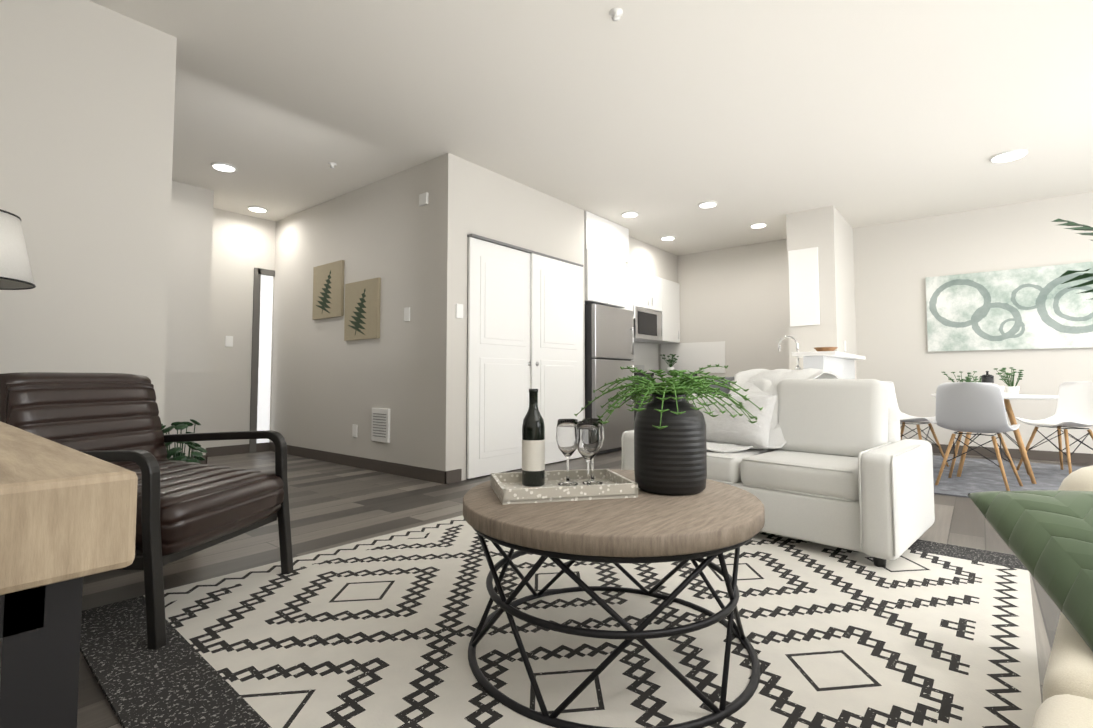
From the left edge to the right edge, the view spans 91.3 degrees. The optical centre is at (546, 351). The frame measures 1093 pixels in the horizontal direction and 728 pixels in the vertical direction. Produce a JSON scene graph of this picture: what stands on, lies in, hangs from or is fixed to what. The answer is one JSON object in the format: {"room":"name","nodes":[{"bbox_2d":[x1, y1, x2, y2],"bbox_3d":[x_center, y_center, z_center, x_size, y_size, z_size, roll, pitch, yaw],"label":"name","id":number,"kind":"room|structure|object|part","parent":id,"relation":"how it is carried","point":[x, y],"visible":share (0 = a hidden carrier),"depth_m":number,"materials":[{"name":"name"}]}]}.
{"room":"dining room and living room","nodes":[
{"label":"dining room and living room","id":0,"kind":"room"},
{"bbox_2d":[0,0,1092,480],"bbox_3d":[0.969,-0.314,3.836,9.840,2.700,8.090,-2,-4,39],"label":"wall","id":1,"kind":"structure","parent":0,"point":[142,262],"depth_m":5.04,"materials":[{"name":"grey paint"}]},
{"bbox_2d":[193,454,208,463],"bbox_3d":[-4.023,1.009,4.268,0.012,0.100,2.342,-2,-4,39],"label":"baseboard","id":2,"kind":"structure","parent":1,"relation":"attached to","point":[207,455],"depth_m":5.16,"materials":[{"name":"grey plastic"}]},
{"bbox_2d":[225,336,232,346],"bbox_3d":[-3.510,-0.112,5.914,0.012,0.120,0.075,-2,-4,39],"label":"light switch","id":3,"kind":"object","parent":1,"relation":"attached to","point":[228,341],"visible":1,"depth_m":5.91,"materials":[{"name":"white paint"}]},
{"bbox_2d":[206,442,268,456],"bbox_3d":[-3.494,1.087,5.875,0.012,0.100,0.850,-2,-4,39],"label":"baseboard","id":4,"kind":"structure","parent":1,"relation":"attached to","point":[260,447],"depth_m":5.92,"materials":[{"name":"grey wood"}]},
{"bbox_2d":[249,268,274,452],"bbox_3d":[-3.275,0.096,6.184,0.020,2.110,0.250,-2,-4,39],"label":"door frame","id":5,"kind":"structure","parent":1,"relation":"attached to","point":[258,272],"depth_m":6.11,"materials":[{"name":"grey"}]},
{"bbox_2d":[257,275,272,442],"bbox_3d":[-3.271,0.132,6.201,0.004,2.040,0.145,-2,-4,39],"label":"door","id":6,"kind":"structure","parent":5,"relation":"attached to","point":[264,368],"depth_m":6.21,"materials":[{"name":"white wood"}]},
{"bbox_2d":[312,260,344,319],"bbox_3d":[-2.249,-0.623,5.503,0.560,0.560,0.030,-2,-4,39],"label":"picture","id":7,"kind":"object","parent":1,"relation":"attached to","point":[328,290],"visible":1,"depth_m":5.46},
{"bbox_2d":[352,424,357,437],"bbox_3d":[-1.831,0.760,5.109,0.075,0.120,0.012,-2,-4,39],"label":"wall outlet","id":8,"kind":"object","parent":1,"relation":"attached to","point":[354,430],"visible":0.98,"depth_m":5.10,"materials":[{"name":"white paint"}]},
{"bbox_2d":[269,442,447,483],"bbox_3d":[-2.013,1.056,5.242,3.112,0.100,0.012,-2,-4,39],"label":"baseboard","id":9,"kind":"structure","parent":1,"relation":"attached to","point":[433,475],"depth_m":4.90,"materials":[{"name":"grey wood"}]},
{"bbox_2d":[344,277,380,340],"bbox_3d":[-1.759,-0.393,5.095,0.560,0.560,0.030,-2,-4,39],"label":"picture","id":10,"kind":"object","parent":1,"relation":"attached to","point":[362,311],"visible":1,"depth_m":5.06},
{"bbox_2d":[371,408,389,442],"bbox_3d":[-1.501,0.666,4.837,0.260,0.300,0.028,-2,-4,39],"label":"air vent","id":11,"kind":"object","parent":1,"relation":"in","point":[380,429],"visible":1,"depth_m":4.82,"materials":[{"name":"white paint"}]},
{"bbox_2d":[404,307,409,320],"bbox_3d":[-1.216,-0.323,4.665,0.075,0.120,0.012,-2,-4,39],"label":"light switch","id":12,"kind":"object","parent":1,"relation":"attached to","point":[407,314],"visible":1,"depth_m":4.65,"materials":[{"name":"white paint"}]},
{"bbox_2d":[419,192,427,205],"bbox_3d":[-1.049,-1.299,4.569,0.100,0.100,0.024,-2,-4,39],"label":"wall sensor","id":13,"kind":"object","parent":1,"relation":"attached to","point":[423,199],"visible":0.96,"depth_m":4.55,"materials":[{"name":"white paint"}]},
{"bbox_2d":[456,304,462,318],"bbox_3d":[-0.722,-0.334,4.440,0.012,0.120,0.075,-2,-4,39],"label":"light switch","id":14,"kind":"object","parent":1,"relation":"attached to","point":[459,310],"visible":1,"depth_m":4.43,"materials":[{"name":"white paint"}]},
{"bbox_2d":[466,285,521,479],"bbox_3d":[-0.158,0.079,5.122,0.004,2.040,1.620,-2,-4,39],"label":"door frame","id":15,"kind":"structure","parent":1,"relation":"attached to","point":[466,423],"depth_m":4.50,"materials":[{"name":"grey wood"}]},
{"bbox_2d":[467,234,582,266],"bbox_3d":[-0.137,-0.952,5.156,0.058,0.020,1.630,-2,-4,39],"label":"door frame","id":16,"kind":"structure","parent":1,"relation":"attached to","point":[508,245],"depth_m":4.95,"materials":[{"name":"grey wood"}]},
{"bbox_2d":[467,237,530,478],"bbox_3d":[-0.387,0.059,4.807,0.034,2.028,0.840,-2,-4,39],"label":"door","id":17,"kind":"structure","parent":16,"relation":"attached to","point":[499,332],"depth_m":4.72,"materials":[{"name":"white paint"}]},
{"bbox_2d":[530,253,582,463],"bbox_3d":[0.124,0.088,5.395,0.034,2.028,0.840,-2,-4,39],"label":"door","id":18,"kind":"structure","parent":16,"relation":"attached to","point":[556,377],"depth_m":5.34,"materials":[{"name":"white paint"}]},
{"bbox_2d":[584,247,607,302],"bbox_3d":[0.382,-0.834,6.217,0.514,0.570,0.410,-2,-4,39],"label":"upper cabinet","id":19,"kind":"object","parent":1,"relation":"attached to","point":[595,262],"depth_m":6.03,"materials":[{"name":"grey wood"}]},
{"bbox_2d":[584,211,631,262],"bbox_3d":[0.533,-1.321,6.433,0.508,0.422,0.920,-2,-4,39],"label":"upper cabinet","id":20,"kind":"object","parent":1,"relation":"attached to","point":[601,234],"depth_m":6.24,"materials":[{"name":"white wood"}]},
{"bbox_2d":[608,255,627,306],"bbox_3d":[0.640,-0.818,6.535,0.514,0.570,0.410,-2,-4,39],"label":"upper cabinet","id":21,"kind":"object","parent":1,"relation":"attached to","point":[617,268],"depth_m":6.39,"materials":[{"name":"grey wood"}]},
{"bbox_2d":[628,267,635,310],"bbox_3d":[0.876,-0.758,6.946,0.363,0.650,0.468,-2,-4,39],"label":"upper cabinet","id":22,"kind":"object","parent":1,"relation":"attached to","point":[632,294],"depth_m":6.95,"materials":[{"name":"grey wood"}]},
{"bbox_2d":[631,342,658,372],"bbox_3d":[1.158,0.078,7.540,0.006,0.450,1.800,-2,-4,39],"label":"backsplash","id":23,"kind":"structure","parent":1,"relation":"attached to","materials":[{"name":"grey tile"}]},
{"bbox_2d":[636,267,663,310],"bbox_3d":[1.269,-0.814,7.429,0.370,0.490,0.768,-2,-4,39],"label":"upper cabinet","id":24,"kind":"object","parent":1,"relation":"attached to","point":[649,287],"depth_m":7.33,"materials":[{"name":"grey wood"}]},
{"bbox_2d":[636,307,667,342],"bbox_3d":[1.281,-0.360,7.397,0.402,0.410,0.760,-2,-4,39],"label":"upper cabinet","id":25,"kind":"object","parent":1,"relation":"attached to","point":[651,324],"depth_m":7.35,"materials":[{"name":"grey"}]},
{"bbox_2d":[633,307,661,341],"bbox_3d":[1.281,-0.360,7.397,0.402,0.410,0.760,-2,-4,39],"label":"microwave","id":26,"kind":"object","parent":25,"relation":"in","point":[647,321],"depth_m":7.26,"materials":[{"name":"silver metal"}]},
{"bbox_2d":[664,279,679,342],"bbox_3d":[1.689,-0.584,7.943,0.363,0.900,0.572,-2,-4,39],"label":"upper cabinet","id":27,"kind":"object","parent":1,"relation":"attached to","point":[671,288],"depth_m":7.87,"materials":[{"name":"grey wood"}]},
{"bbox_2d":[661,341,725,372],"bbox_3d":[2.149,0.095,7.903,1.000,0.450,0.006,-2,-4,39],"label":"backsplash","id":28,"kind":"structure","parent":1,"relation":"attached to","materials":[{"name":"white tile"}]},
{"bbox_2d":[925,262,1092,351],"bbox_3d":[5.019,-0.448,5.592,1.700,0.850,0.036,-2,-4,39],"label":"picture","id":29,"kind":"object","parent":1,"relation":"attached to","point":[1042,307],"visible":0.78,"depth_m":5.65},
{"bbox_2d":[931,444,1092,463],"bbox_3d":[5.475,1.053,5.167,4.290,0.100,0.012,-2,-4,39],"label":"baseboard","id":30,"kind":"structure","parent":1,"relation":"attached to","point":[1085,458],"depth_m":5.54,"materials":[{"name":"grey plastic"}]},
{"bbox_2d":[77,450,1092,727],"bbox_3d":[0.969,1.084,3.768,10.000,0.100,8.250,-2,-4,39],"label":"floor","id":31,"kind":"structure","parent":0,"point":[333,504],"depth_m":3.07,"materials":[{"name":"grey wood"}]},
{"bbox_2d":[0,209,35,289],"bbox_3d":[-2.211,0.206,1.975,0.438,1.478,0.438,-2,-4,39],"label":"floor lamp","id":32,"kind":"object","parent":31,"relation":"on","point":[15,271],"visible":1,"depth_m":2.04,"materials":[{"name":"white fabric"}]},
{"bbox_2d":[0,421,137,727],"bbox_3d":[-0.884,0.465,0.547,1.400,0.823,0.400,-2,-4,39],"label":"console table","id":33,"kind":"object","parent":31,"relation":"on","point":[67,519],"visible":1,"depth_m":0.27,"materials":[{"name":"brown wood"}]},
{"bbox_3d":[-0.884,0.501,0.546,1.330,0.750,0.370,-2,-4,39],"label":"frame","id":34,"kind":"part","parent":33,"relation":"part of","materials":[{"name":"black metal"}]},
{"bbox_2d":[0,372,292,649],"bbox_3d":[-1.555,0.517,2.065,0.829,0.870,0.680,0,-3,9],"label":"armchair","id":35,"kind":"object","parent":31,"relation":"on","point":[184,508],"visible":0.71,"depth_m":2.00,"materials":[{"name":"brown leather"}]},
{"bbox_3d":[-1.531,0.642,2.055,0.780,0.618,0.680,0,-3,9],"label":"frame","id":36,"kind":"part","parent":35,"relation":"part of","materials":[{"name":"black wood"}]},
{"bbox_3d":[-1.468,0.575,2.048,0.640,0.200,0.565,5,-2,9],"label":"seat","id":37,"kind":"part","parent":35,"relation":"part of","materials":[{"name":"brown leather"}]},
{"bbox_2d":[161,419,206,463],"bbox_3d":[-1.847,0.664,2.699,0.301,0.636,0.291,-2,-4,39],"label":"plant","id":38,"kind":"object","parent":31,"relation":"on","point":[176,453],"visible":0.29,"depth_m":2.65,"materials":[{"name":"green plant"}]},
{"bbox_2d":[80,515,1041,727],"bbox_3d":[0.271,0.951,2.187,2.580,0.012,3.050,-2,-4,41],"label":"rug","id":39,"kind":"object","parent":31,"relation":"on","point":[376,632],"visible":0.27,"depth_m":1.69,"materials":[{"name":"white fabric"}]},
{"bbox_2d":[463,469,764,727],"bbox_3d":[0.199,0.692,1.694,0.920,0.478,0.920,-2,-4,39],"label":"coffee table","id":40,"kind":"object","parent":39,"relation":"on","point":[712,520],"visible":0.83,"depth_m":1.38,"materials":[{"name":"brown wood"}]},
{"bbox_2d":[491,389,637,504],"bbox_3d":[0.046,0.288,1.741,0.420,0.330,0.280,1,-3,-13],"label":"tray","id":41,"kind":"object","parent":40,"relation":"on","point":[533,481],"visible":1,"depth_m":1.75,"materials":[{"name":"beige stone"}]},
{"bbox_2d":[522,389,544,486],"bbox_3d":[-0.044,0.284,1.789,0.076,0.318,0.076,-2,-4,39],"label":"bottle","id":42,"kind":"object","parent":41,"relation":"on","point":[533,427],"depth_m":1.76,"materials":[{"name":"black glass"}]},
{"bbox_3d":[0.071,0.336,1.791,0.080,0.215,0.080,-2,-4,39],"label":"glass","id":43,"kind":"part","parent":41,"relation":"part of","materials":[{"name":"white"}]},
{"bbox_3d":[0.133,0.332,1.711,0.080,0.215,0.080,-2,-4,39],"label":"glass","id":44,"kind":"part","parent":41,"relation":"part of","materials":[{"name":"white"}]},
{"bbox_3d":[0.155,0.337,1.808,0.080,0.215,0.080,-2,-4,39],"label":"glass","id":45,"kind":"part","parent":41,"relation":"part of","materials":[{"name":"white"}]},
{"bbox_2d":[491,469,637,504],"bbox_3d":[0.046,0.432,1.734,0.479,0.042,0.503,-2,-4,39],"label":"tray","id":46,"kind":"object","parent":40,"relation":"on","point":[522,487],"depth_m":1.64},
{"bbox_2d":[574,364,762,495],"bbox_3d":[0.410,0.249,1.796,0.626,0.413,0.668,-2,-4,39],"label":"potted plant","id":47,"kind":"object","parent":40,"relation":"on","point":[670,454],"visible":1,"depth_m":1.68,"materials":[{"name":"black"}]},
{"bbox_2d":[621,368,934,566],"bbox_3d":[1.302,0.549,3.124,0.934,0.906,1.460,3,-4,-45],"label":"loveseat","id":48,"kind":"object","parent":39,"relation":"on","point":[820,456],"visible":0.69,"depth_m":2.77,"materials":[{"name":"fabric"}]},
{"bbox_3d":[0.803,0.736,3.543,0.830,0.455,0.150,3,-4,-45],"label":"arm","id":49,"kind":"part","parent":48,"relation":"part of"},
{"bbox_2d":[686,377,733,401],"bbox_3d":[1.057,0.363,3.454,0.460,0.460,0.150,-2,-20,37],"label":"pillow","id":50,"kind":"object","parent":48,"relation":"on","point":[725,390],"depth_m":3.39,"materials":[{"name":"white fabric"}]},
{"bbox_2d":[706,368,838,452],"bbox_3d":[1.197,0.407,3.241,0.938,0.630,0.836,3,-4,-45],"label":"throw","id":51,"kind":"object","parent":48,"relation":"on","point":[789,420],"depth_m":3.07,"materials":[{"name":"white fabric"}]},
{"bbox_3d":[1.727,0.690,2.615,0.830,0.455,0.150,3,-4,-45],"label":"arm","id":52,"kind":"part","parent":48,"relation":"part of"},
{"bbox_2d":[585,303,635,454],"bbox_3d":[0.555,0.327,6.297,0.611,1.658,0.840,-2,-4,39],"label":"refrigerator","id":53,"kind":"object","parent":31,"relation":"on","point":[610,332],"depth_m":6.01,"materials":[{"name":"grey metal"}]},
{"bbox_2d":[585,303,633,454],"bbox_3d":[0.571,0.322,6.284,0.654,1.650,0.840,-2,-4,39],"label":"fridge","id":54,"kind":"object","parent":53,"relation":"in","point":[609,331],"depth_m":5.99,"materials":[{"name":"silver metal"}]},
{"bbox_2d":[636,375,651,412],"bbox_3d":[0.966,0.746,6.800,0.593,0.869,0.468,-2,-4,39],"label":"base cabinet","id":55,"kind":"object","parent":31,"relation":"on","point":[647,378],"depth_m":6.60,"materials":[{"name":"grey"}]},
{"bbox_2d":[636,371,655,374],"bbox_3d":[0.978,0.292,6.812,0.624,0.036,0.468,-2,-4,39],"label":"countertop","id":56,"kind":"structure","parent":55,"relation":"on","point":[648,372],"depth_m":6.77,"materials":[{"name":"white stone"}]},
{"bbox_2d":[660,354,678,366],"bbox_3d":[1.805,0.140,7.832,0.271,0.207,0.263,-2,-4,39],"label":"plant","id":57,"kind":"object","parent":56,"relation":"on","point":[673,359],"depth_m":7.81,"materials":[{"name":"green plant"}]},
{"bbox_2d":[652,371,683,399],"bbox_3d":[1.371,0.752,7.271,0.631,0.904,0.755,-2,-4,39],"label":"base cabinet","id":58,"kind":"object","parent":31,"relation":"on","point":[653,376],"depth_m":6.97,"materials":[{"name":"grey"}]},
{"bbox_2d":[634,365,678,399],"bbox_3d":[1.370,0.688,7.274,0.631,1.025,0.755,-2,-4,39],"label":"range","id":59,"kind":"object","parent":58,"relation":"in","point":[639,367],"depth_m":7.07,"materials":[{"name":"silver glass"}]},
{"bbox_2d":[739,335,865,378],"bbox_3d":[2.515,0.477,5.169,0.800,1.251,1.464,-2,-4,39],"label":"base cabinet","id":60,"kind":"object","parent":31,"relation":"on","point":[839,365],"visible":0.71,"depth_m":4.74,"materials":[{"name":"white"}]},
{"bbox_2d":[778,335,799,369],"bbox_3d":[2.308,0.018,5.086,0.193,0.343,0.044,-2,-4,39],"label":"faucet","id":61,"kind":"object","parent":60,"relation":"on","point":[779,345],"depth_m":5.04,"materials":[{"name":"silver metal"}]},
{"bbox_2d":[814,347,837,350],"bbox_3d":[2.505,-0.009,4.799,0.200,0.050,0.200,-2,-4,39],"label":"bowl","id":62,"kind":"object","parent":60,"relation":"on","point":[816,348],"depth_m":4.73,"materials":[{"name":"brown wood"}]},
{"bbox_2d":[932,455,1082,497],"bbox_3d":[3.894,1.066,4.523,1.700,0.010,2.300,-2,-4,39],"label":"area rug","id":63,"kind":"object","parent":31,"relation":"on","point":[980,475],"visible":0.33,"depth_m":4.50,"materials":[{"name":"white fabric"}]},
{"bbox_2d":[881,381,948,466],"bbox_3d":[3.470,0.696,5.149,0.484,0.818,0.518,2,-3,-33],"label":"dining chair","id":64,"kind":"object","parent":63,"relation":"on","point":[904,417],"visible":0.44,"depth_m":5.11,"materials":[{"name":"white plastic"}]},
{"bbox_3d":[3.470,0.482,5.159,0.490,0.393,0.522,2,-3,-33],"label":"seat","id":65,"kind":"part","parent":64,"relation":"part of","materials":[{"name":"white plastic"}]},
{"bbox_2d":[935,382,1022,490],"bbox_3d":[3.346,0.648,4.171,0.518,0.818,0.484,2,-4,-41],"label":"dining chair","id":66,"kind":"object","parent":63,"relation":"on","point":[972,407],"visible":1,"depth_m":4.05,"materials":[{"name":"grey plastic"}]},
{"bbox_3d":[3.346,0.434,4.181,0.522,0.393,0.490,2,-4,-41],"label":"seat","id":67,"kind":"part","parent":66,"relation":"part of","materials":[{"name":"grey plastic"}]},
{"bbox_2d":[931,367,1058,483],"bbox_3d":[3.832,0.605,4.596,0.840,0.946,0.840,-2,-4,39],"label":"dining table","id":68,"kind":"object","parent":63,"relation":"on","point":[1011,389],"visible":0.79,"depth_m":4.54,"materials":[{"name":"white"}]},
{"bbox_2d":[1003,392,1017,394],"bbox_3d":[3.844,0.365,4.623,0.350,0.018,0.350,-2,-4,39],"label":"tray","id":69,"kind":"object","parent":68,"relation":"on","point":[1004,393],"depth_m":4.46,"materials":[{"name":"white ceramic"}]},
{"bbox_2d":[1005,386,1019,394],"bbox_3d":[4.087,0.342,4.686,0.096,0.070,0.096,-2,-4,39],"label":"pot","id":70,"kind":"object","parent":68,"relation":"on","point":[1010,389],"depth_m":4.66,"materials":[{"name":"white ceramic"}]},
{"bbox_2d":[1015,381,1092,473],"bbox_3d":[4.532,0.672,4.667,0.518,0.818,0.484,0,-3,-6],"label":"dining chair","id":71,"kind":"object","parent":63,"relation":"on","point":[1074,408],"visible":1,"depth_m":4.76,"materials":[{"name":"white plastic"}]},
{"bbox_3d":[4.532,0.458,4.677,0.522,0.393,0.490,0,-3,-6],"label":"seat","id":72,"kind":"part","parent":71,"relation":"part of","materials":[{"name":"white plastic"}]},
{"bbox_2d":[968,465,1092,727],"bbox_3d":[1.094,0.417,0.615,2.020,0.924,0.990,3,-4,-43],"label":"sofa","id":73,"kind":"object","parent":31,"relation":"on","point":[1046,536],"visible":1,"depth_m":0.84,"materials":[{"name":"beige fabric"}]},
{"bbox_3d":[1.760,0.573,1.192,0.250,0.550,0.890,3,-4,-43],"label":"arm","id":74,"kind":"part","parent":73,"relation":"part of"},
{"bbox_2d":[1051,218,1092,240],"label":"palm plant","id":75,"kind":"object","parent":31,"relation":"on","point":[1084,228],"depth_m":2.84,"materials":[{"name":"green plant"}]},
{"bbox_2d":[1058,268,1092,293],"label":"palm plant","id":76,"kind":"object","parent":31,"relation":"on","point":[1085,275],"depth_m":2.38,"materials":[{"name":"green plant"}]},
{"bbox_2d":[89,0,1092,255],"bbox_3d":[0.969,-1.712,3.904,10.000,0.100,8.250,-2,-4,39],"label":"ceiling","id":77,"kind":"structure","parent":0,"point":[663,116],"depth_m":3.60,"materials":[{"name":"white paint"}]},
{"bbox_2d":[211,162,236,171],"bbox_3d":[-2.829,-1.615,4.690,0.194,0.016,0.194,-2,-4,39],"label":"recessed light","id":78,"kind":"object","parent":77,"relation":"in","point":[222,166],"visible":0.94,"depth_m":4.67,"materials":[{"name":"white paint"}]},
{"bbox_2d":[248,206,267,211],"bbox_3d":[-3.167,-1.557,5.861,0.194,0.016,0.194,-2,-4,39],"label":"recessed light","id":79,"kind":"object","parent":77,"relation":"in","point":[257,209],"visible":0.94,"depth_m":5.84,"materials":[{"name":"white paint"}]},
{"bbox_2d":[328,162,336,168],"bbox_3d":[-1.857,-1.608,4.636,0.070,0.035,0.070,-2,-4,39],"label":"sprinkler","id":80,"kind":"object","parent":77,"relation":"attached to","point":[331,164],"visible":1,"depth_m":4.63,"materials":[{"name":"white paint"}]},
{"bbox_2d":[609,8,622,20],"bbox_3d":[0.352,-1.702,2.710,0.070,0.035,0.070,-2,-4,39],"label":"sprinkler","id":81,"kind":"object","parent":77,"relation":"attached to","point":[615,14],"visible":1,"depth_m":2.70,"materials":[{"name":"white paint"}]},
{"bbox_2d":[621,211,638,216],"bbox_3d":[0.945,-1.548,6.047,0.194,0.016,0.194,-2,-4,39],"label":"recessed light","id":82,"kind":"object","parent":77,"relation":"in","point":[629,214],"visible":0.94,"depth_m":6.02,"materials":[{"name":"white paint"}]},
{"bbox_2d":[660,236,674,239],"bbox_3d":[1.605,-1.498,7.069,0.194,0.016,0.194,-2,-4,39],"label":"recessed light","id":83,"kind":"object","parent":77,"relation":"in","point":[667,237],"visible":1,"depth_m":7.05,"materials":[{"name":"white paint"}]},
{"bbox_2d":[698,201,716,207],"bbox_3d":[1.721,-1.565,5.703,0.194,0.016,0.194,-2,-4,39],"label":"recessed light","id":84,"kind":"object","parent":77,"relation":"in","point":[707,204],"visible":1,"depth_m":5.67,"materials":[{"name":"white paint"}]},
{"bbox_2d":[750,223,766,227],"bbox_3d":[2.570,-1.527,6.482,0.194,0.016,0.194,-2,-4,39],"label":"recessed light","id":85,"kind":"object","parent":77,"relation":"in","point":[757,225],"visible":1,"depth_m":6.45,"materials":[{"name":"white paint"}]},
{"bbox_2d":[989,149,1027,162],"bbox_3d":[3.851,-1.626,4.458,0.244,0.016,0.244,-2,-4,39],"label":"recessed light","id":86,"kind":"object","parent":77,"relation":"in","point":[1010,155],"visible":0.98,"depth_m":4.43,"materials":[{"name":"white paint"}]},
{"bbox_2d":[628,238,677,282],"bbox_3d":[1.310,-1.267,7.530,0.334,0.422,1.744,-2,-4,39],"label":"wall","id":87,"kind":"structure","parent":0,"point":[645,256],"depth_m":7.52,"materials":[{"name":"grey paint"}]}
]}

